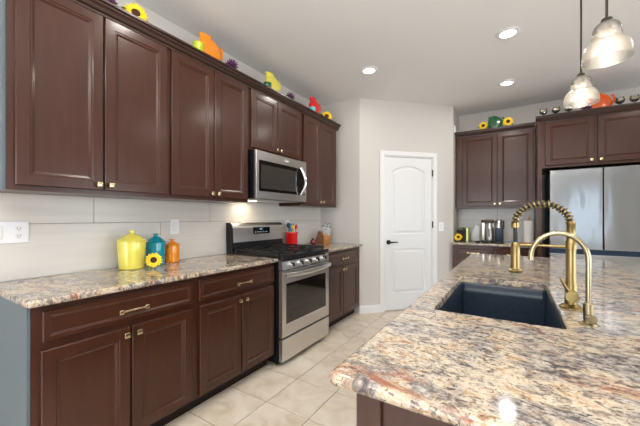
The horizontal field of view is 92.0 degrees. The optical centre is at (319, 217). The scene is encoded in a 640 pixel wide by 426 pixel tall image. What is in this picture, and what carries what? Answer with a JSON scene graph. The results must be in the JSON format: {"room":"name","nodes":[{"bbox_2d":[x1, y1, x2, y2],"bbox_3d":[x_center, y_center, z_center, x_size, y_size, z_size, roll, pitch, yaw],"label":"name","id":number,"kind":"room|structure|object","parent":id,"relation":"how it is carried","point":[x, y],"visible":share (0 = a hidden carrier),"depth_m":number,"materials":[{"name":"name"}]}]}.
{"room":"kitchen","nodes":[
{"label":"kitchen","id":0,"kind":"room"},
{"bbox_2d":[0,0,319,281],"bbox_3d":[-1.585,-0.153,1.935,0.110,2.823,8.990,0,0,32],"label":"wall","id":1,"kind":"structure","parent":0,"point":[68,234],"depth_m":2.11,"materials":[{"name":"grey tile"}]},
{"bbox_2d":[0,222,28,243],"bbox_3d":[-1.681,0.082,1.668,0.010,0.116,0.165,0,0,32],"label":"wall outlet","id":2,"kind":"object","parent":1,"relation":"attached to","point":[10,232],"visible":1,"depth_m":1.69,"materials":[{"name":"white plastic"}]},
{"bbox_2d":[15,226,22,230],"bbox_3d":[-1.657,0.062,1.702,0.002,0.031,0.031,0,0,32],"label":"socket","id":3,"kind":"object","parent":2,"relation":"attached to","point":[17,228],"depth_m":1.70,"materials":[{"name":"grey plastic"}]},
{"bbox_2d":[15,233,22,238],"bbox_3d":[-1.657,0.102,1.702,0.002,0.031,0.031,0,0,32],"label":"socket","id":4,"kind":"object","parent":2,"relation":"attached to","point":[17,235],"depth_m":1.70,"materials":[{"name":"grey plastic"}]},
{"bbox_2d":[0,0,167,199],"bbox_3d":[-1.368,-0.671,1.840,0.375,1.082,0.804,0,0,32],"label":"upper cabinet","id":5,"kind":"object","parent":1,"relation":"attached to","point":[84,94],"visible":1,"depth_m":1.67,"materials":[{"name":"brown wood"}]},
{"bbox_2d":[120,3,147,21],"bbox_3d":[-1.168,-1.290,1.956,0.159,0.153,0.038,0,0,-37],"label":"sunflower","id":6,"kind":"object","parent":5,"relation":"on","point":[135,9],"visible":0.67,"depth_m":1.96,"materials":[{"name":"yellow plant"}]},
{"bbox_2d":[131,8,140,16],"bbox_3d":[-1.168,-1.296,1.960,0.058,0.058,0.016,-24,7,-40],"label":"flower center","id":7,"kind":"object","parent":6,"relation":"on","point":[136,11],"depth_m":1.96,"materials":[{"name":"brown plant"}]},
{"bbox_2d":[71,0,340,130],"bbox_3d":[-0.592,-1.183,2.752,0.058,0.073,3.170,0,0,32],"label":"crown molding","id":8,"kind":"structure","parent":5,"relation":"attached to","point":[104,8],"depth_m":2.20,"materials":[{"name":"brown wood"}]},
{"bbox_2d":[170,219,178,233],"bbox_3d":[-1.168,0.075,2.486,0.010,0.118,0.074,0,0,32],"label":"light switch","id":9,"kind":"object","parent":1,"relation":"attached to","point":[174,223],"visible":1,"depth_m":2.48,"materials":[{"name":"white plastic"}]},
{"bbox_2d":[147,49,247,203],"bbox_3d":[-0.955,-0.671,2.498,0.375,1.082,0.747,0,0,32],"label":"upper cabinet","id":10,"kind":"object","parent":1,"relation":"attached to","point":[208,109],"visible":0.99,"depth_m":2.35,"materials":[{"name":"brown wood"}]},
{"bbox_2d":[192,41,203,50],"bbox_3d":[-0.921,-1.263,2.335,0.080,0.100,0.080,0,0,32],"label":"tumbler","id":11,"kind":"object","parent":10,"relation":"on","point":[197,44],"visible":0.43,"depth_m":2.30,"materials":[{"name":"glass"}]},
{"bbox_2d":[199,32,223,60],"bbox_3d":[-0.876,-1.331,2.491,0.062,0.215,0.242,0,0,32],"label":"pitcher","id":12,"kind":"object","parent":10,"relation":"on","point":[211,48],"visible":0.64,"depth_m":2.45,"materials":[{"name":"orange ceramic"}]},
{"bbox_2d":[226,58,238,68],"bbox_3d":[-0.755,-1.268,2.613,0.109,0.139,0.111,0,0,32],"label":"bloom","id":13,"kind":"object","parent":10,"relation":"on","point":[233,64],"visible":0.55,"depth_m":2.59,"materials":[{"name":"plant"}]},
{"bbox_2d":[248,88,300,160],"bbox_3d":[-0.541,-0.909,3.157,0.375,0.605,0.808,0,0,32],"label":"upper cabinet","id":14,"kind":"object","parent":1,"relation":"attached to","point":[274,127],"visible":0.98,"depth_m":3.00,"materials":[{"name":"brown wood"}]},
{"bbox_2d":[263,81,271,86],"bbox_3d":[-0.508,-1.255,2.991,0.080,0.085,0.080,0,0,32],"label":"tumbler","id":15,"kind":"object","parent":14,"relation":"on","point":[267,83],"visible":0.34,"depth_m":2.96,"materials":[{"name":"green ceramic"}]},
{"bbox_2d":[265,71,280,91],"bbox_3d":[-0.474,-1.329,3.130,0.061,0.211,0.237,0,0,32],"label":"pitcher","id":16,"kind":"object","parent":14,"relation":"on","point":[276,85],"visible":0.61,"depth_m":3.09,"materials":[{"name":"yellow ceramic"}]},
{"bbox_2d":[248,149,306,202],"bbox_3d":[-0.492,-0.379,3.127,0.469,0.441,0.774,0,0,32],"label":"microwave","id":17,"kind":"object","parent":14,"relation":"attached to","point":[272,178],"visible":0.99,"depth_m":2.95,"materials":[{"name":"silver metal"}]},
{"bbox_2d":[286,92,294,99],"bbox_3d":[-0.326,-1.266,3.295,0.104,0.133,0.106,0,0,32],"label":"bloom","id":18,"kind":"object","parent":14,"relation":"on","point":[290,95],"visible":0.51,"depth_m":3.27,"materials":[{"name":"plant"}]},
{"bbox_2d":[279,114,335,207],"bbox_3d":[-0.116,-0.671,3.832,0.375,1.082,0.785,0,0,32],"label":"upper cabinet","id":19,"kind":"object","parent":1,"relation":"attached to","point":[318,140],"visible":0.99,"depth_m":3.69,"materials":[{"name":"brown wood"}]},
{"bbox_2d":[309,97,320,113],"bbox_3d":[-0.059,-1.334,3.791,0.063,0.219,0.246,0,0,32],"label":"pitcher","id":20,"kind":"object","parent":19,"relation":"on","point":[313,102],"visible":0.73,"depth_m":3.74,"materials":[{"name":"red ceramic"}]},
{"bbox_2d":[321,111,331,119],"bbox_3d":[0.083,-1.290,3.951,0.161,0.159,0.044,0,0,-11],"label":"sunflower","id":21,"kind":"object","parent":19,"relation":"on","point":[327,114],"visible":0.67,"depth_m":3.96,"materials":[{"name":"yellow plant"}]},
{"bbox_2d":[164,309,404,425],"bbox_3d":[1.077,1.318,0.262,6.400,0.120,8.990,0,0,32],"label":"floor","id":22,"kind":"structure","parent":0,"point":[296,391],"depth_m":2.21,"materials":[{"name":"beige tile"}]},
{"bbox_2d":[0,278,193,425],"bbox_3d":[-1.243,0.817,1.768,0.664,0.883,0.792,0,0,32],"label":"base cabinet","id":23,"kind":"object","parent":22,"relation":"on","point":[123,358],"visible":1,"depth_m":1.50,"materials":[{"name":"brown wood"}]},
{"bbox_2d":[187,263,273,411],"bbox_3d":[-0.828,0.817,2.428,0.664,0.883,0.765,0,0,32],"label":"base cabinet","id":24,"kind":"object","parent":22,"relation":"on","point":[234,309],"visible":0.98,"depth_m":2.21,"materials":[{"name":"brown wood"}]},
{"bbox_2d":[0,254,277,308],"bbox_3d":[-1.041,0.359,2.090,0.646,0.030,1.575,0,0,32],"label":"countertop","id":25,"kind":"structure","parent":24,"relation":"on","point":[49,290],"depth_m":1.71,"materials":[{"name":"stone"}]},
{"bbox_2d":[116,230,146,269],"bbox_3d":[-1.265,0.214,2.078,0.182,0.259,0.182,0,0,32],"label":"canister","id":26,"kind":"object","parent":25,"relation":"on","point":[131,247],"visible":1,"depth_m":2.02,"materials":[{"name":"yellow ceramic"}]},
{"bbox_2d":[144,252,162,268],"bbox_3d":[-1.118,0.290,2.072,0.113,0.110,0.043,0,0,-28],"label":"sunflower","id":27,"kind":"object","parent":25,"relation":"on","point":[152,260],"visible":1,"depth_m":2.07,"materials":[{"name":"yellow plant"}]},
{"bbox_2d":[150,257,156,262],"bbox_3d":[-1.118,0.287,2.076,0.046,0.046,0.013,0,-18,-34],"label":"flower","id":28,"kind":"object","parent":27,"relation":"on","point":[152,259],"depth_m":2.07,"materials":[{"name":"brown plant"}]},
{"bbox_2d":[146,233,165,264],"bbox_3d":[-1.198,0.230,2.256,0.142,0.228,0.142,0,0,32],"label":"canister","id":29,"kind":"object","parent":25,"relation":"on","point":[154,244],"visible":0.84,"depth_m":2.21,"materials":[{"name":"teal ceramic"}]},
{"bbox_2d":[165,239,179,262],"bbox_3d":[-1.136,0.255,2.377,0.114,0.178,0.114,0,0,32],"label":"canister","id":30,"kind":"object","parent":25,"relation":"on","point":[172,251],"visible":0.95,"depth_m":2.34,"materials":[{"name":"orange ceramic"}]},
{"bbox_2d":[226,222,330,363],"bbox_3d":[-0.372,0.654,3.054,0.747,1.208,0.759,0,0,32],"label":"gas range","id":31,"kind":"object","parent":22,"relation":"on","point":[301,273],"visible":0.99,"depth_m":2.87,"materials":[{"name":"silver metal"}]},
{"bbox_2d":[227,247,327,259],"bbox_3d":[-0.397,0.342,3.069,0.675,0.032,0.759,0,0,32],"label":"cooktop","id":32,"kind":"object","parent":31,"relation":"in","point":[317,251],"depth_m":2.86,"materials":[{"name":"black metal"}]},
{"bbox_2d":[327,247,358,326],"bbox_3d":[0.035,0.817,3.801,0.664,0.883,0.923,0,0,32],"label":"base cabinet","id":33,"kind":"object","parent":22,"relation":"on","point":[344,268],"visible":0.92,"depth_m":3.63,"materials":[{"name":"brown wood"}]},
{"bbox_2d":[298,242,361,252],"bbox_3d":[0.034,0.359,3.799,0.646,0.030,0.925,0,0,32],"label":"countertop","id":34,"kind":"structure","parent":33,"relation":"on","point":[332,246],"depth_m":3.79,"materials":[{"name":"stone"}]},
{"bbox_2d":[285,232,297,245],"bbox_3d":[-0.332,0.258,3.628,0.152,0.172,0.152,0,0,32],"label":"utensil crock","id":35,"kind":"object","parent":34,"relation":"on","point":[291,237],"visible":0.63,"depth_m":3.57,"materials":[{"name":"red ceramic"}]},
{"bbox_2d":[310,238,315,244],"bbox_3d":[-0.088,0.303,3.876,0.080,0.086,0.080,0,0,32],"label":"pomegranate","id":36,"kind":"object","parent":34,"relation":"on","point":[312,241],"visible":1,"depth_m":3.85,"materials":[{"name":"red food"}]},
{"bbox_2d":[316,231,323,243],"bbox_3d":[-0.012,0.257,4.006,0.121,0.174,0.023,0,0,0],"label":"cutting board","id":37,"kind":"object","parent":34,"relation":"on","point":[319,240],"visible":0.84,"depth_m":4.00,"materials":[{"name":"brown wood"}]},
{"bbox_2d":[320,223,329,243],"bbox_3d":[0.070,0.205,4.080,0.100,0.276,0.154,0,0,-29],"label":"knife block","id":38,"kind":"object","parent":34,"relation":"on","point":[325,235],"visible":1,"depth_m":4.05,"materials":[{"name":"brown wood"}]},
{"bbox_2d":[357,393,453,425],"bbox_3d":[1.066,0.817,1.638,0.767,0.883,2.612,0,0,32],"label":"kitchen island","id":39,"kind":"object","parent":22,"relation":"on","point":[370,411],"visible":0.02,"depth_m":0.68,"materials":[{"name":"brown wood"}]},
{"bbox_2d":[329,253,639,425],"bbox_3d":[1.165,0.359,1.564,1.018,0.030,2.712,0,0,32],"label":"island countertop","id":40,"kind":"structure","parent":39,"relation":"on","point":[456,369],"depth_m":0.76,"materials":[{"name":"stone"}]},
{"bbox_2d":[439,282,562,328],"bbox_3d":[0.793,0.489,1.375,0.438,0.228,0.797,0,0,32],"label":"sink","id":41,"kind":"object","parent":40,"relation":"in","point":[515,304],"visible":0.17,"depth_m":1.66,"materials":[{"name":"stone"}]},
{"bbox_2d":[508,200,582,310],"bbox_3d":[0.877,0.138,1.210,0.239,0.412,0.089,0,0,32],"label":"faucet","id":42,"kind":"object","parent":40,"relation":"on","point":[572,297],"visible":1,"depth_m":1.17,"materials":[{"name":"gold metal"}]},
{"bbox_2d":[528,231,598,327],"bbox_3d":[0.799,0.195,1.021,0.184,0.299,0.058,0,0,32],"label":"filtered water faucet","id":43,"kind":"object","parent":40,"relation":"on","point":[589,320],"visible":1,"depth_m":0.99,"materials":[{"name":"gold metal"}]},
{"bbox_2d":[453,245,535,268],"bbox_3d":[2.384,0.817,4.261,0.952,0.883,0.624,0,0,32],"label":"base cabinet","id":44,"kind":"object","parent":22,"relation":"on","point":[460,252],"visible":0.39,"depth_m":4.12,"materials":[{"name":"brown wood"}]},
{"bbox_2d":[452,240,536,247],"bbox_3d":[2.384,0.359,4.260,0.954,0.030,0.606,0,0,32],"label":"countertop","id":45,"kind":"structure","parent":44,"relation":"on","point":[506,243],"depth_m":4.07,"materials":[{"name":"stone"}]},
{"bbox_2d":[454,233,462,241],"bbox_3d":[1.956,0.283,4.374,0.132,0.123,0.029,0,0,27],"label":"sunflower","id":46,"kind":"object","parent":45,"relation":"on","point":[457,236],"visible":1,"depth_m":4.37,"materials":[{"name":"yellow"}]},
{"bbox_2d":[457,227,465,241],"bbox_3d":[2.041,0.242,4.457,0.117,0.204,0.120,0,0,32],"label":"gift box","id":47,"kind":"object","parent":45,"relation":"on","point":[459,231],"visible":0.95,"depth_m":4.40,"materials":[{"name":"black"}]},
{"bbox_2d":[466,228,469,241],"bbox_3d":[2.117,0.246,4.428,0.030,0.194,0.150,0,0,32],"label":"book","id":48,"kind":"object","parent":45,"relation":"on","point":[467,229],"visible":0.96,"depth_m":4.37,"materials":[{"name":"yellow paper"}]},
{"bbox_2d":[471,225,479,241],"bbox_3d":[2.234,0.226,4.442,0.110,0.234,0.100,0,0,32],"label":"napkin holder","id":49,"kind":"object","parent":45,"relation":"on","point":[476,232],"visible":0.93,"depth_m":4.43,"materials":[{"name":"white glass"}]},
{"bbox_2d":[481,220,493,242],"bbox_3d":[2.323,0.188,4.283,0.150,0.312,0.216,0,0,32],"label":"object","id":50,"kind":"object","parent":45,"relation":"on","point":[487,225],"visible":1,"depth_m":4.23,"materials":[{"name":"silver metal"}]},
{"bbox_2d":[494,220,503,242],"bbox_3d":[2.447,0.191,4.214,0.112,0.304,0.220,0,0,32],"label":"coffee machine","id":51,"kind":"object","parent":45,"relation":"on","point":[499,224],"visible":1,"depth_m":4.16,"materials":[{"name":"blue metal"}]},
{"bbox_2d":[521,217,533,243],"bbox_3d":[2.716,0.166,4.033,0.160,0.354,0.160,0,0,32],"label":"paper towel holder","id":52,"kind":"object","parent":45,"relation":"on","point":[528,226],"visible":0.96,"depth_m":3.98,"materials":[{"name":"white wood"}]},
{"bbox_2d":[534,110,639,256],"bbox_3d":[3.240,0.041,3.646,1.140,2.435,0.755,0,0,32],"label":"upper cabinet","id":53,"kind":"object","parent":22,"relation":"on","point":[608,140],"visible":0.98,"depth_m":3.44,"materials":[{"name":"brown wood"}]},
{"bbox_2d":[539,108,547,114],"bbox_3d":[2.788,-1.264,3.858,0.088,0.171,0.088,0,0,32],"label":"stemmed glass","id":54,"kind":"object","parent":53,"relation":"on","point":[546,110],"visible":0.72,"depth_m":3.85,"materials":[{"name":"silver metal"}]},
{"bbox_2d":[552,106,559,113],"bbox_3d":[2.894,-1.264,3.791,0.088,0.171,0.088,0,0,32],"label":"stemmed glass","id":55,"kind":"object","parent":53,"relation":"on","point":[553,108],"visible":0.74,"depth_m":3.78,"materials":[{"name":"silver metal"}]},
{"bbox_2d":[564,104,573,111],"bbox_3d":[3.000,-1.264,3.725,0.088,0.171,0.088,0,0,32],"label":"stemmed glass","id":56,"kind":"object","parent":53,"relation":"on","point":[572,106],"visible":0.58,"depth_m":3.71,"materials":[{"name":"clear glass"}]},
{"bbox_2d":[581,102,592,109],"bbox_3d":[3.009,-1.231,3.490,0.104,0.133,0.106,0,0,32],"label":"bloom","id":57,"kind":"object","parent":53,"relation":"on","point":[588,105],"visible":0.84,"depth_m":3.47,"materials":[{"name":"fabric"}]},
{"bbox_2d":[535,102,639,123],"bbox_3d":[3.047,-1.149,3.340,1.180,0.073,0.058,0,0,32],"label":"crown molding","id":58,"kind":"structure","parent":53,"relation":"attached to","point":[634,106],"depth_m":3.39,"materials":[{"name":"brown wood"}]},
{"bbox_2d":[586,93,615,107],"bbox_3d":[3.205,-1.306,3.537,0.261,0.232,0.067,0,0,32],"label":"pitcher","id":59,"kind":"object","parent":53,"relation":"on","point":[605,100],"visible":0.58,"depth_m":3.50,"materials":[{"name":"orange ceramic"}]},
{"bbox_2d":[615,96,624,103],"bbox_3d":[3.381,-1.264,3.485,0.088,0.171,0.088,0,0,32],"label":"stemmed glass","id":60,"kind":"object","parent":53,"relation":"on","point":[623,98],"visible":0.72,"depth_m":3.47,"materials":[{"name":"beige glass"}]},
{"bbox_2d":[629,94,639,101],"bbox_3d":[3.483,-1.264,3.421,0.088,0.171,0.088,0,0,32],"label":"stemmed glass","id":61,"kind":"object","parent":53,"relation":"on","point":[634,99],"visible":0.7,"depth_m":3.41,"materials":[{"name":"clear glass"}]},
{"bbox_2d":[545,165,639,272],"bbox_3d":[3.221,0.355,3.610,0.930,1.795,0.740,0,0,32],"label":"refrigerator","id":62,"kind":"object","parent":22,"relation":"on","point":[603,203],"visible":0.63,"depth_m":3.31,"materials":[{"name":"silver metal"}]},
{"bbox_2d":[320,98,359,312],"bbox_3d":[0.285,-0.153,4.247,0.617,2.823,0.095,0,0,32],"label":"wall","id":63,"kind":"structure","parent":0,"point":[344,220],"depth_m":4.15,"materials":[{"name":"grey paint"}]},
{"bbox_2d":[133,0,639,115],"bbox_3d":[1.077,-1.615,0.262,6.400,0.100,8.990,0,0,32],"label":"ceiling","id":64,"kind":"structure","parent":0,"point":[435,52],"depth_m":2.80,"materials":[{"name":"white paint"}]},
{"bbox_2d":[361,66,377,74],"bbox_3d":[0.522,-1.560,3.286,0.180,0.010,0.180,0,0,32],"label":"recessed light","id":65,"kind":"object","parent":64,"relation":"in","point":[367,70],"visible":1,"depth_m":3.28,"materials":[{"name":"white paint"}]},
{"bbox_2d":[498,79,515,86],"bbox_3d":[2.174,-1.560,3.594,0.180,0.010,0.180,0,0,32],"label":"recessed light","id":66,"kind":"object","parent":64,"relation":"in","point":[511,81],"visible":1,"depth_m":3.57,"materials":[{"name":"white"}]},
{"bbox_2d":[496,27,519,39],"bbox_3d":[1.594,-1.560,2.624,0.180,0.010,0.180,0,0,32],"label":"recessed light","id":67,"kind":"object","parent":64,"relation":"in","point":[509,32],"visible":1,"depth_m":2.62,"materials":[{"name":"white"}]},
{"bbox_2d":[563,0,599,108],"bbox_3d":[1.677,-1.147,1.987,0.181,0.834,0.181,0,0,32],"label":"pendant light","id":68,"kind":"object","parent":64,"relation":"hanging from","point":[581,89],"visible":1,"depth_m":1.98,"materials":[{"name":"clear glass"}]},
{"bbox_2d":[581,0,634,68],"bbox_3d":[1.331,-1.147,1.435,0.181,0.834,0.181,0,0,32],"label":"pendant light","id":69,"kind":"object","parent":64,"relation":"hanging from","point":[606,41],"visible":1,"depth_m":1.42,"materials":[{"name":"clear glass"}]},
{"bbox_2d":[360,98,452,305],"bbox_3d":[1.189,-0.153,4.250,1.388,2.823,0.100,0,0,-13],"label":"wall","id":70,"kind":"structure","parent":0,"point":[386,125],"depth_m":4.16,"materials":[{"name":"grey paint"}]},
{"bbox_2d":[359,305,379,313],"bbox_3d":[1.201,1.208,4.193,1.410,0.100,0.016,0,0,-13],"label":"baseboard","id":71,"kind":"structure","parent":70,"relation":"attached to","point":[365,309],"depth_m":4.06,"materials":[{"name":"white paint"}]},
{"bbox_2d":[380,150,436,311],"bbox_3d":[1.199,0.184,4.243,0.852,2.147,0.118,0,0,-13],"label":"trim","id":72,"kind":"structure","parent":70,"relation":"attached to","point":[383,154],"depth_m":4.14,"materials":[{"name":"white paint"}]},
{"bbox_2d":[385,157,432,310],"bbox_3d":[1.219,0.217,4.197,0.716,2.057,0.098,0,0,-13],"label":"door","id":73,"kind":"structure","parent":70,"relation":"in","point":[408,181],"depth_m":4.21,"materials":[{"name":"white paint"}]},
{"bbox_2d":[439,222,443,230],"bbox_3d":[1.690,0.128,4.307,0.074,0.120,0.010,0,0,-13],"label":"light switch","id":74,"kind":"object","parent":70,"relation":"attached to","point":[441,224],"visible":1,"depth_m":4.30,"materials":[{"name":"white plastic"}]},
{"bbox_2d":[453,107,458,241],"bbox_3d":[1.961,-0.153,4.583,0.100,2.823,0.534,0,0,32],"label":"wall","id":75,"kind":"structure","parent":0,"point":[455,115],"depth_m":4.45,"materials":[{"name":"grey paint"}]},
{"bbox_2d":[459,87,639,256],"bbox_3d":[3.482,-0.153,3.994,6.300,2.823,0.110,0,0,32],"label":"wall","id":76,"kind":"structure","parent":0,"point":[527,113],"depth_m":4.40,"materials":[{"name":"grey paint"}]},
{"bbox_2d":[456,129,534,208],"bbox_3d":[2.451,-0.671,4.365,0.950,1.082,0.375,0,0,32],"label":"upper cabinet","id":77,"kind":"object","parent":76,"relation":"attached to","point":[497,170],"visible":0.98,"depth_m":4.21,"materials":[{"name":"brown wood"}]},
{"bbox_2d":[478,122,488,128],"bbox_3d":[2.283,-1.276,4.322,0.145,0.133,0.031,0,0,38],"label":"sunflower","id":78,"kind":"object","parent":77,"relation":"on","point":[482,125],"visible":0.99,"depth_m":4.32,"materials":[{"name":"yellow plant"}]},
{"bbox_2d":[455,122,534,137],"bbox_3d":[2.360,-1.183,4.220,0.950,0.073,0.058,0,0,32],"label":"crown molding","id":79,"kind":"structure","parent":77,"relation":"attached to","point":[524,126],"depth_m":4.19,"materials":[{"name":"brown wood"}]},
{"bbox_2d":[487,116,504,127],"bbox_3d":[2.451,-1.317,4.306,0.212,0.189,0.055,0,0,32],"label":"pitcher","id":80,"kind":"object","parent":77,"relation":"on","point":[494,121],"visible":0.73,"depth_m":4.29,"materials":[{"name":"green ceramic"}]},
{"bbox_2d":[502,117,513,125],"bbox_3d":[2.525,-1.286,4.157,0.137,0.138,0.034,0,0,27],"label":"sunflower","id":81,"kind":"object","parent":77,"relation":"on","point":[507,121],"visible":0.99,"depth_m":4.15,"materials":[{"name":"yellow plant"}]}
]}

